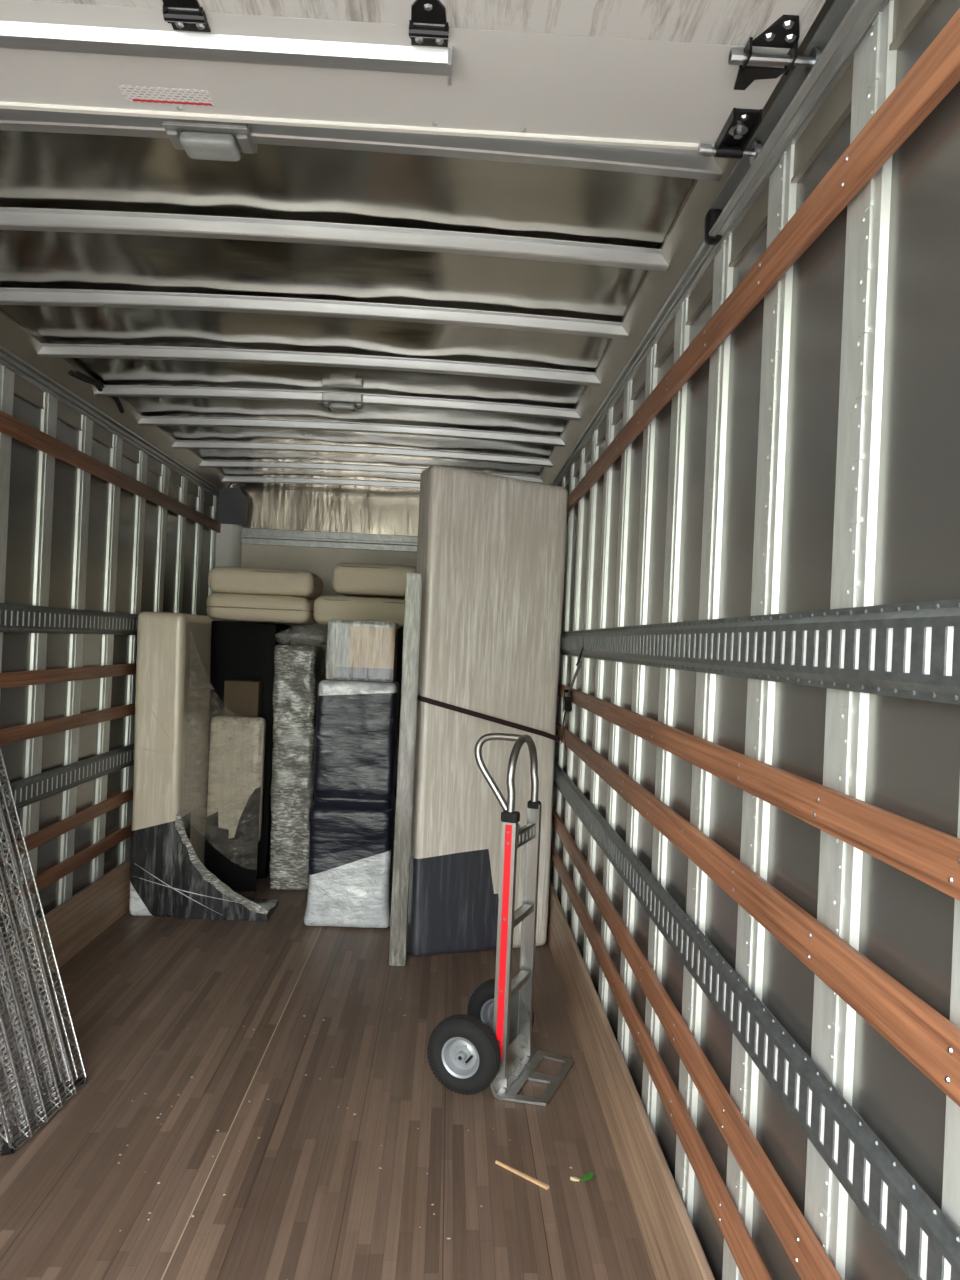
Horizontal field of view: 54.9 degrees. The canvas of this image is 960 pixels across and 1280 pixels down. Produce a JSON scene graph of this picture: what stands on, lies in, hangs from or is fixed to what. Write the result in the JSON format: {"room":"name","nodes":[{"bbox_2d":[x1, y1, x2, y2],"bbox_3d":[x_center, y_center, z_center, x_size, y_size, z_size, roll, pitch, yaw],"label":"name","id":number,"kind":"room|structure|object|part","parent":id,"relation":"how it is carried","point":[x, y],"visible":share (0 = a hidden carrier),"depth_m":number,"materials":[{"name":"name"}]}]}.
{"room":"cargo space","nodes":[
{"label":"cargo space","id":0,"kind":"room"},
{"bbox_2d":[0,353,217,940],"bbox_3d":[-1.936,0.104,3.348,0.065,2.880,7.510,2,0,-2],"label":"wall","id":1,"kind":"structure","parent":0,"point":[71,537],"depth_m":4.44,"materials":[{"name":"metal"}]},
{"bbox_2d":[0,857,130,1010],"bbox_3d":[-1.931,1.383,3.267,0.030,0.285,7.350,2,0,-2],"label":"baseboard","id":2,"kind":"structure","parent":1,"relation":"attached to","point":[73,924],"depth_m":4.55,"materials":[{"name":"brown wood"}]},
{"bbox_2d":[0,823,131,914],"bbox_3d":[-1.931,1.078,3.277,0.020,0.067,7.370,2,0,-2],"label":"wooden slat","id":3,"kind":"object","parent":1,"relation":"attached to","point":[62,869],"visible":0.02,"depth_m":4.47,"materials":[{"name":"brown wood"}]},
{"bbox_2d":[0,788,132,864],"bbox_3d":[-1.922,0.874,3.277,0.020,0.062,7.370,2,0,-2],"label":"wooden slat","id":4,"kind":"object","parent":1,"relation":"attached to","point":[42,836],"visible":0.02,"depth_m":4.40,"materials":[{"name":"brown wood"}]},
{"bbox_2d":[0,743,133,814],"bbox_3d":[-1.914,0.650,3.243,0.014,0.121,7.200,2,0,-2],"label":"track","id":5,"kind":"object","parent":1,"relation":"attached to","point":[26,791],"visible":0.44,"depth_m":4.34,"materials":[{"name":"metal"}]},
{"bbox_2d":[0,703,134,745],"bbox_3d":[-1.901,0.389,3.279,0.020,0.062,7.370,2,0,-2],"label":"wooden slat","id":6,"kind":"object","parent":1,"relation":"attached to","point":[28,731],"visible":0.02,"depth_m":4.24,"materials":[{"name":"brown wood"}]},
{"bbox_2d":[0,663,135,687],"bbox_3d":[-1.891,0.160,3.279,0.020,0.061,7.370,2,0,-2],"label":"wooden slat","id":7,"kind":"object","parent":1,"relation":"attached to","point":[33,677],"visible":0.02,"depth_m":4.23,"materials":[{"name":"brown wood"}]},
{"bbox_2d":[0,603,138,634],"bbox_3d":[-1.882,-0.089,3.245,0.014,0.118,7.200,2,0,-2],"label":"track","id":8,"kind":"object","parent":1,"relation":"attached to","point":[14,618],"visible":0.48,"depth_m":4.23,"materials":[{"name":"metal"}]},
{"bbox_3d":[-1.880,-0.089,3.245,0.005,0.068,7.200,2,0,-2],"label":"backing plate","id":9,"kind":"part","parent":8,"relation":"part of","materials":[{"name":"metal"}]},
{"bbox_2d":[0,345,219,497],"bbox_3d":[-1.865,-1.105,3.321,0.047,0.066,7.450,2,0,-2],"label":"trim","id":10,"kind":"structure","parent":1,"relation":"attached to","point":[24,370],"depth_m":4.51,"materials":[{"name":"grey metal"}]},
{"bbox_2d":[0,410,220,532],"bbox_3d":[-1.847,-0.847,3.281,0.020,0.077,7.370,2,0,-2],"label":"wooden slat","id":11,"kind":"object","parent":1,"relation":"attached to","point":[10,426],"visible":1,"depth_m":4.48,"materials":[{"name":"brown wood"}]},
{"bbox_3d":[-1.865,-1.040,3.321,0.011,0.088,7.450,2,0,-2],"label":"header plate","id":12,"kind":"part","parent":1,"relation":"part of","materials":[{"name":"grey metal"}]},
{"bbox_2d":[0,311,229,488],"bbox_3d":[-1.832,-1.187,3.322,0.106,0.101,7.450,2,0,-2],"label":"trim","id":13,"kind":"structure","parent":1,"relation":"attached to","point":[15,338],"depth_m":4.38,"materials":[{"name":"grey metal"}]},
{"bbox_2d":[213,483,419,646],"bbox_3d":[-0.811,0.162,7.053,2.540,2.880,0.150,2,0,-2],"label":"wall","id":14,"kind":"structure","parent":0,"point":[312,528],"depth_m":7.07,"materials":[{"name":"beige metal"}]},
{"bbox_3d":[-1.943,0.330,6.999,0.170,2.405,0.110,2,0,-2],"label":"corner post","id":15,"kind":"part","parent":14,"relation":"part of","materials":[{"name":"white plastic"}]},
{"bbox_3d":[-0.692,-0.743,7.071,2.260,0.122,0.044,2,0,-2],"label":"header rail","id":16,"kind":"part","parent":14,"relation":"part of","materials":[{"name":"grey metal"}]},
{"bbox_2d":[0,875,655,1279],"bbox_3d":[-0.763,1.616,3.382,2.540,0.080,7.510,2,0,-2],"label":"floor","id":17,"kind":"structure","parent":0,"point":[151,1004],"depth_m":2.98,"materials":[{"name":"brown wood"}]},
{"bbox_2d":[0,955,33,1108],"bbox_3d":[-1.714,0.949,2.953,0.417,1.173,0.464,2,0,4],"label":"wire shelf","id":18,"kind":"object","parent":17,"relation":"on","point":[0,955],"visible":0.2,"depth_m":3.11,"materials":[{"name":"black metal"}]},
{"bbox_2d":[0,926,42,1128],"bbox_3d":[-1.673,0.951,2.929,0.417,1.173,0.464,2,0,4],"label":"wire shelf","id":19,"kind":"object","parent":17,"relation":"on","point":[3,942],"visible":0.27,"depth_m":3.09,"materials":[{"name":"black metal"}]},
{"bbox_2d":[0,859,58,1139],"bbox_3d":[-1.635,0.952,2.985,0.417,1.173,0.464,2,0,4],"label":"wire shelf","id":20,"kind":"object","parent":17,"relation":"on","point":[1,888],"visible":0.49,"depth_m":3.11,"materials":[{"name":"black metal"}]},
{"bbox_2d":[0,812,70,1153],"bbox_3d":[-1.594,0.954,2.971,0.417,1.173,0.464,2,0,4],"label":"wire shelf","id":21,"kind":"object","parent":17,"relation":"on","point":[68,1083],"visible":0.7,"depth_m":3.10,"materials":[{"name":"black metal"}]},
{"bbox_2d":[0,749,86,1155],"bbox_3d":[-1.556,0.956,3.008,0.417,1.173,0.464,2,0,4],"label":"wire shelf","id":22,"kind":"object","parent":17,"relation":"on","point":[10,1149],"visible":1,"depth_m":3.07,"materials":[{"name":"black metal"}]},
{"bbox_2d":[129,612,278,920],"bbox_3d":[-1.548,0.701,5.432,0.796,1.690,0.654,2,0,-2],"label":"couch","id":23,"kind":"object","parent":17,"relation":"on","point":[186,863],"visible":1,"depth_m":5.12,"materials":[{"name":"beige fabric"}]},
{"bbox_3d":[-1.802,0.690,5.428,0.286,1.690,0.647,2,0,-2],"label":"backrest","id":24,"kind":"part","parent":23,"relation":"part of","materials":[{"name":"beige fabric"}]},
{"bbox_3d":[-1.439,1.251,5.286,0.539,0.597,0.340,2,0,-2],"label":"armrest","id":25,"kind":"part","parent":23,"relation":"part of","materials":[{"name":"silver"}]},
{"bbox_3d":[-1.515,1.209,5.646,0.320,0.640,0.012,2,0,-2],"label":"seat","id":26,"kind":"part","parent":23,"relation":"part of","materials":[{"name":"beige fabric"}]},
{"bbox_2d":[207,716,265,841],"bbox_3d":[-1.504,0.862,5.706,0.329,0.775,0.100,2,0,-2],"label":"furniture","id":27,"kind":"object","parent":23,"relation":"on","point":[238,784],"depth_m":5.66,"materials":[{"name":"beige fabric"}]},
{"bbox_2d":[223,680,263,717],"bbox_3d":[-1.529,0.903,5.886,0.220,1.290,0.140,2,0,-2],"label":"cardboard box","id":28,"kind":"object","parent":23,"relation":"on","point":[242,698],"visible":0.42,"depth_m":5.82,"materials":[{"name":"brown cardboard"}]},
{"bbox_2d":[206,621,291,878],"bbox_3d":[-1.588,0.714,6.275,0.480,1.665,0.610,2,0,-2],"label":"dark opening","id":29,"kind":"object","parent":17,"relation":"on","point":[239,650],"visible":0.33,"depth_m":5.98,"materials":[{"name":"black"}]},
{"bbox_2d":[206,593,316,623],"bbox_3d":[-1.443,-0.211,6.227,0.683,0.180,0.582,2,0,-2],"label":"seat cushion","id":30,"kind":"object","parent":29,"relation":"on","point":[220,606],"visible":0.89,"depth_m":5.95,"materials":[{"name":"beige fabric"}]},
{"bbox_2d":[208,566,322,598],"bbox_3d":[-1.427,-0.388,6.236,0.699,0.180,0.566,2,0,-2],"label":"seat cushion","id":31,"kind":"object","parent":30,"relation":"on","point":[243,580],"visible":0.84,"depth_m":5.96,"materials":[{"name":"beige fabric"}]},
{"bbox_2d":[269,644,326,890],"bbox_3d":[-1.179,0.799,6.066,0.304,1.535,0.660,2,0,-2],"label":"furniture","id":32,"kind":"object","parent":17,"relation":"on","point":[299,670],"visible":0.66,"depth_m":5.75,"materials":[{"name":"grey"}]},
{"bbox_2d":[280,625,327,645],"bbox_3d":[-1.141,-0.036,6.038,0.332,0.138,0.483,2,0,-2],"label":"plastic sheet","id":33,"kind":"object","parent":32,"relation":"on","point":[301,633],"visible":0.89,"depth_m":6.06,"materials":[{"name":"grey"}]},
{"bbox_2d":[118,992,571,1239],"bbox_3d":[-0.450,1.587,3.083,1.630,0.004,2.382,2,0,-2],"label":"crumbs","id":34,"kind":"object","parent":17,"relation":"on","point":[351,992],"visible":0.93,"depth_m":2.85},
{"bbox_2d":[303,679,399,927],"bbox_3d":[-0.708,0.905,5.225,0.479,1.355,0.391,2,0,-2],"label":"furniture","id":35,"kind":"object","parent":17,"relation":"on","point":[353,807],"visible":0.98,"depth_m":5.07,"materials":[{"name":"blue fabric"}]},
{"bbox_2d":[326,619,398,681],"bbox_3d":[-0.661,0.059,5.233,0.376,0.335,0.306,2,0,-2],"label":"box","id":36,"kind":"object","parent":35,"relation":"on","point":[357,650],"visible":1,"depth_m":5.08,"materials":[{"name":"beige cardboard"}]},
{"bbox_2d":[392,629,402,879],"bbox_3d":[-0.715,0.752,6.316,0.590,1.665,0.583,2,0,-2],"label":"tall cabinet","id":37,"kind":"object","parent":17,"relation":"on","point":[400,631],"visible":0.02,"depth_m":6.04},
{"bbox_2d":[313,596,404,627],"bbox_3d":[-0.753,-0.187,6.204,0.678,0.193,0.574,2,0,-2],"label":"seat cushion","id":38,"kind":"object","parent":37,"relation":"on","point":[325,608],"visible":0.6,"depth_m":5.93,"materials":[{"name":"beige fabric"}]},
{"bbox_2d":[332,563,415,598],"bbox_3d":[-0.683,-0.401,6.242,0.589,0.211,0.537,2,0,-2],"label":"seat cushion","id":39,"kind":"object","parent":38,"relation":"on","point":[348,579],"visible":0.75,"depth_m":5.99,"materials":[{"name":"beige fabric"}]},
{"bbox_2d":[389,573,422,965],"bbox_3d":[-0.365,0.633,4.569,0.085,1.925,0.096,2,0,-2],"label":"board","id":40,"kind":"object","parent":17,"relation":"on","point":[410,657],"visible":1,"depth_m":4.52,"materials":[{"name":"wood"}]},
{"bbox_2d":[407,465,567,956],"bbox_3d":[0.027,0.369,4.881,0.776,2.487,0.232,3,0,-21],"label":"mattress","id":41,"kind":"object","parent":17,"relation":"on","point":[491,549],"visible":0.82,"depth_m":4.75,"materials":[{"name":"beige fabric"}]},
{"bbox_2d":[427,733,573,1105],"bbox_3d":[0.114,0.983,3.448,0.443,1.266,0.479,2,0,21],"label":"hand truck","id":42,"kind":"object","parent":17,"relation":"on","point":[490,1045],"visible":1,"depth_m":3.30,"materials":[{"name":"metal"}]},
{"bbox_3d":[0.089,1.093,3.303,0.052,0.930,0.028,2,0,21],"label":"rail","id":43,"kind":"part","parent":42,"relation":"part of","materials":[{"name":"metal"}]},
{"bbox_3d":[0.162,0.496,3.439,0.036,0.289,0.314,2,0,21],"label":"loop handle","id":44,"kind":"part","parent":42,"relation":"part of","materials":[{"name":"metal"}]},
{"bbox_3d":[0.189,1.098,3.571,0.052,0.930,0.028,2,0,21],"label":"rail","id":45,"kind":"part","parent":42,"relation":"part of","materials":[{"name":"metal"}]},
{"bbox_3d":[0.202,1.567,3.415,0.208,0.098,0.425,2,0,21],"label":"toe plate","id":46,"kind":"part","parent":42,"relation":"part of","materials":[{"name":"metal"}]},
{"bbox_2d":[495,1160,548,1189],"bbox_3d":[0.125,1.609,2.785,0.196,0.008,0.011,2,0,39],"label":"wood splinter","id":47,"kind":"object","parent":17,"relation":"on","point":[543,1185],"visible":1,"depth_m":2.78,"materials":[{"name":"beige wood"}]},
{"bbox_2d":[570,1172,594,1180],"bbox_3d":[0.308,1.609,2.773,0.072,0.023,0.034,2,0,-2],"label":"leaf","id":48,"kind":"object","parent":17,"relation":"on","point":[587,1176],"visible":1,"depth_m":2.77,"materials":[{"name":"green plant"}]},
{"bbox_3d":[0.286,1.615,2.774,0.030,0.009,0.014,2,0,-2],"label":"dry stem","id":49,"kind":"part","parent":48,"relation":"part of","materials":[{"name":"beige plant"}]},
{"bbox_3d":[0.323,1.609,2.774,0.035,0.022,0.037,2,0,35],"label":"blade","id":50,"kind":"part","parent":48,"relation":"part of","materials":[{"name":"green plant"}]},
{"bbox_2d":[0,108,722,488],"bbox_3d":[-0.641,-1.202,3.389,2.540,0.158,7.510,2,0,-2],"label":"ceiling","id":51,"kind":"structure","parent":0,"point":[471,291],"depth_m":3.04,"materials":[{"name":"metal"}]},
{"bbox_2d":[68,370,124,412],"bbox_3d":[-1.812,-1.188,4.414,0.051,0.060,0.634,2,0,-2],"label":"cable","id":52,"kind":"object","parent":51,"relation":"attached to","point":[78,375],"visible":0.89,"depth_m":4.29,"materials":[{"name":"black rubber"}]},
{"bbox_2d":[162,118,256,161],"bbox_3d":[-0.615,-1.148,2.111,0.190,0.071,0.105,2,0,-2],"label":"ceiling light","id":53,"kind":"object","parent":51,"relation":"attached to","point":[201,140],"visible":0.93,"depth_m":2.08,"materials":[{"name":"white plastic"}]},
{"bbox_2d":[322,392,363,412],"bbox_3d":[-0.661,-1.145,4.469,0.190,0.071,0.105,2,0,-2],"label":"ceiling light","id":54,"kind":"object","parent":51,"relation":"attached to","point":[337,402],"visible":0.99,"depth_m":4.42,"materials":[{"name":"white plastic"}]},
{"bbox_2d":[550,0,959,1279],"bbox_3d":[0.536,0.212,3.423,0.065,2.880,7.510,2,0,-2],"label":"wall","id":55,"kind":"structure","parent":0,"point":[811,462],"depth_m":1.68,"materials":[{"name":"metal"}]},
{"bbox_2d":[547,880,714,1279],"bbox_3d":[0.435,1.486,3.338,0.024,0.285,7.350,2,0,-2],"label":"baseboard","id":56,"kind":"structure","parent":55,"relation":"attached to","point":[675,1251],"depth_m":2.75,"materials":[{"name":"brown wood"}]},
{"bbox_2d":[551,839,771,1279],"bbox_3d":[0.450,1.159,3.349,0.023,0.069,7.370,2,0,-2],"label":"wooden slat","id":57,"kind":"object","parent":55,"relation":"attached to","point":[749,1262],"visible":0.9,"depth_m":2.23,"materials":[{"name":"wood"}]},
{"bbox_2d":[539,0,833,484],"bbox_3d":[0.546,-1.084,3.394,0.106,0.101,7.450,2,0,-2],"label":"trim","id":58,"kind":"structure","parent":55,"relation":"attached to","point":[685,236],"depth_m":2.83,"materials":[{"name":"grey metal"}]},
{"bbox_2d":[552,805,841,1279],"bbox_3d":[0.458,0.974,3.349,0.023,0.074,7.370,2,0,-2],"label":"wooden slat","id":59,"kind":"object","parent":55,"relation":"attached to","point":[803,1248],"visible":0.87,"depth_m":1.89,"materials":[{"name":"wood"}]},
{"bbox_2d":[551,0,892,485],"bbox_3d":[0.572,-0.999,3.395,0.047,0.066,7.450,2,0,-2],"label":"top rail","id":60,"kind":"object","parent":55,"relation":"attached to","point":[703,259],"depth_m":2.80,"materials":[{"name":"grey metal"}]},
{"bbox_3d":[0.567,-0.934,3.395,0.011,0.088,7.450,2,0,-2],"label":"header plate","id":61,"kind":"part","parent":55,"relation":"part of","materials":[{"name":"grey metal"}]},
{"bbox_2d":[553,760,959,1279],"bbox_3d":[0.473,0.745,3.315,0.014,0.125,7.200,2,0,-2],"label":"track","id":62,"kind":"object","parent":55,"relation":"attached to","point":[920,1237],"visible":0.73,"depth_m":1.48,"materials":[{"name":"metal"}]},
{"bbox_2d":[555,721,959,1106],"bbox_3d":[0.479,0.492,3.350,0.023,0.075,7.370,2,0,-2],"label":"wooden slat","id":63,"kind":"object","parent":55,"relation":"attached to","point":[925,1037],"visible":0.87,"depth_m":1.45,"materials":[{"name":"wood"}]},
{"bbox_2d":[557,682,959,900],"bbox_3d":[0.489,0.270,3.351,0.023,0.066,7.370,2,0,-2],"label":"wooden slat","id":64,"kind":"object","parent":55,"relation":"attached to","point":[929,855],"visible":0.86,"depth_m":1.46,"materials":[{"name":"wood"}]},
{"bbox_2d":[560,598,959,704],"bbox_3d":[0.532,0.015,2.442,0.014,0.128,5.450,2,0,-2],"label":"track","id":65,"kind":"object","parent":55,"relation":"attached to","point":[903,650],"visible":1,"depth_m":1.51,"materials":[{"name":"metal"}]},
{"bbox_2d":[418,642,583,750],"bbox_3d":[0.052,0.257,4.544,0.821,0.533,0.711,2,0,-2],"label":"strap","id":66,"kind":"object","parent":65,"relation":"hanging from","point":[567,701],"visible":0.94,"depth_m":4.69,"materials":[{"name":"black fabric"}]},
{"bbox_3d":[0.530,0.015,2.442,0.005,0.068,5.450,2,0,-2],"label":"backing plate","id":67,"kind":"part","parent":65,"relation":"part of","materials":[{"name":"metal"}]},
{"bbox_2d":[567,8,959,513],"bbox_3d":[0.533,-0.743,3.353,0.023,0.075,7.370,2,0,-2],"label":"wooden slat","id":68,"kind":"object","parent":55,"relation":"attached to","point":[936,72],"visible":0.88,"depth_m":1.58,"materials":[{"name":"wood"}]},
{"bbox_2d":[704,0,885,244],"bbox_3d":[0.604,-0.997,0.962,0.045,0.080,2.585,2,0,-2],"label":"door track","id":69,"kind":"object","parent":55,"relation":"attached to","point":[845,22],"visible":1,"depth_m":1.72,"materials":[{"name":"grey metal"}]},
{"bbox_2d":[0,0,825,164],"bbox_3d":[-0.556,-1.066,0.973,2.325,0.067,1.854,2,0,-2],"label":"door","id":70,"kind":"structure","parent":69,"relation":"attached to","point":[699,75],"depth_m":1.67,"materials":[{"name":"white metal"}]},
{"bbox_3d":[-0.586,-1.084,1.377,2.288,0.022,0.383,2,0,-2],"label":"panel","id":71,"kind":"part","parent":70,"relation":"part of","materials":[{"name":"white metal"}]}
]}

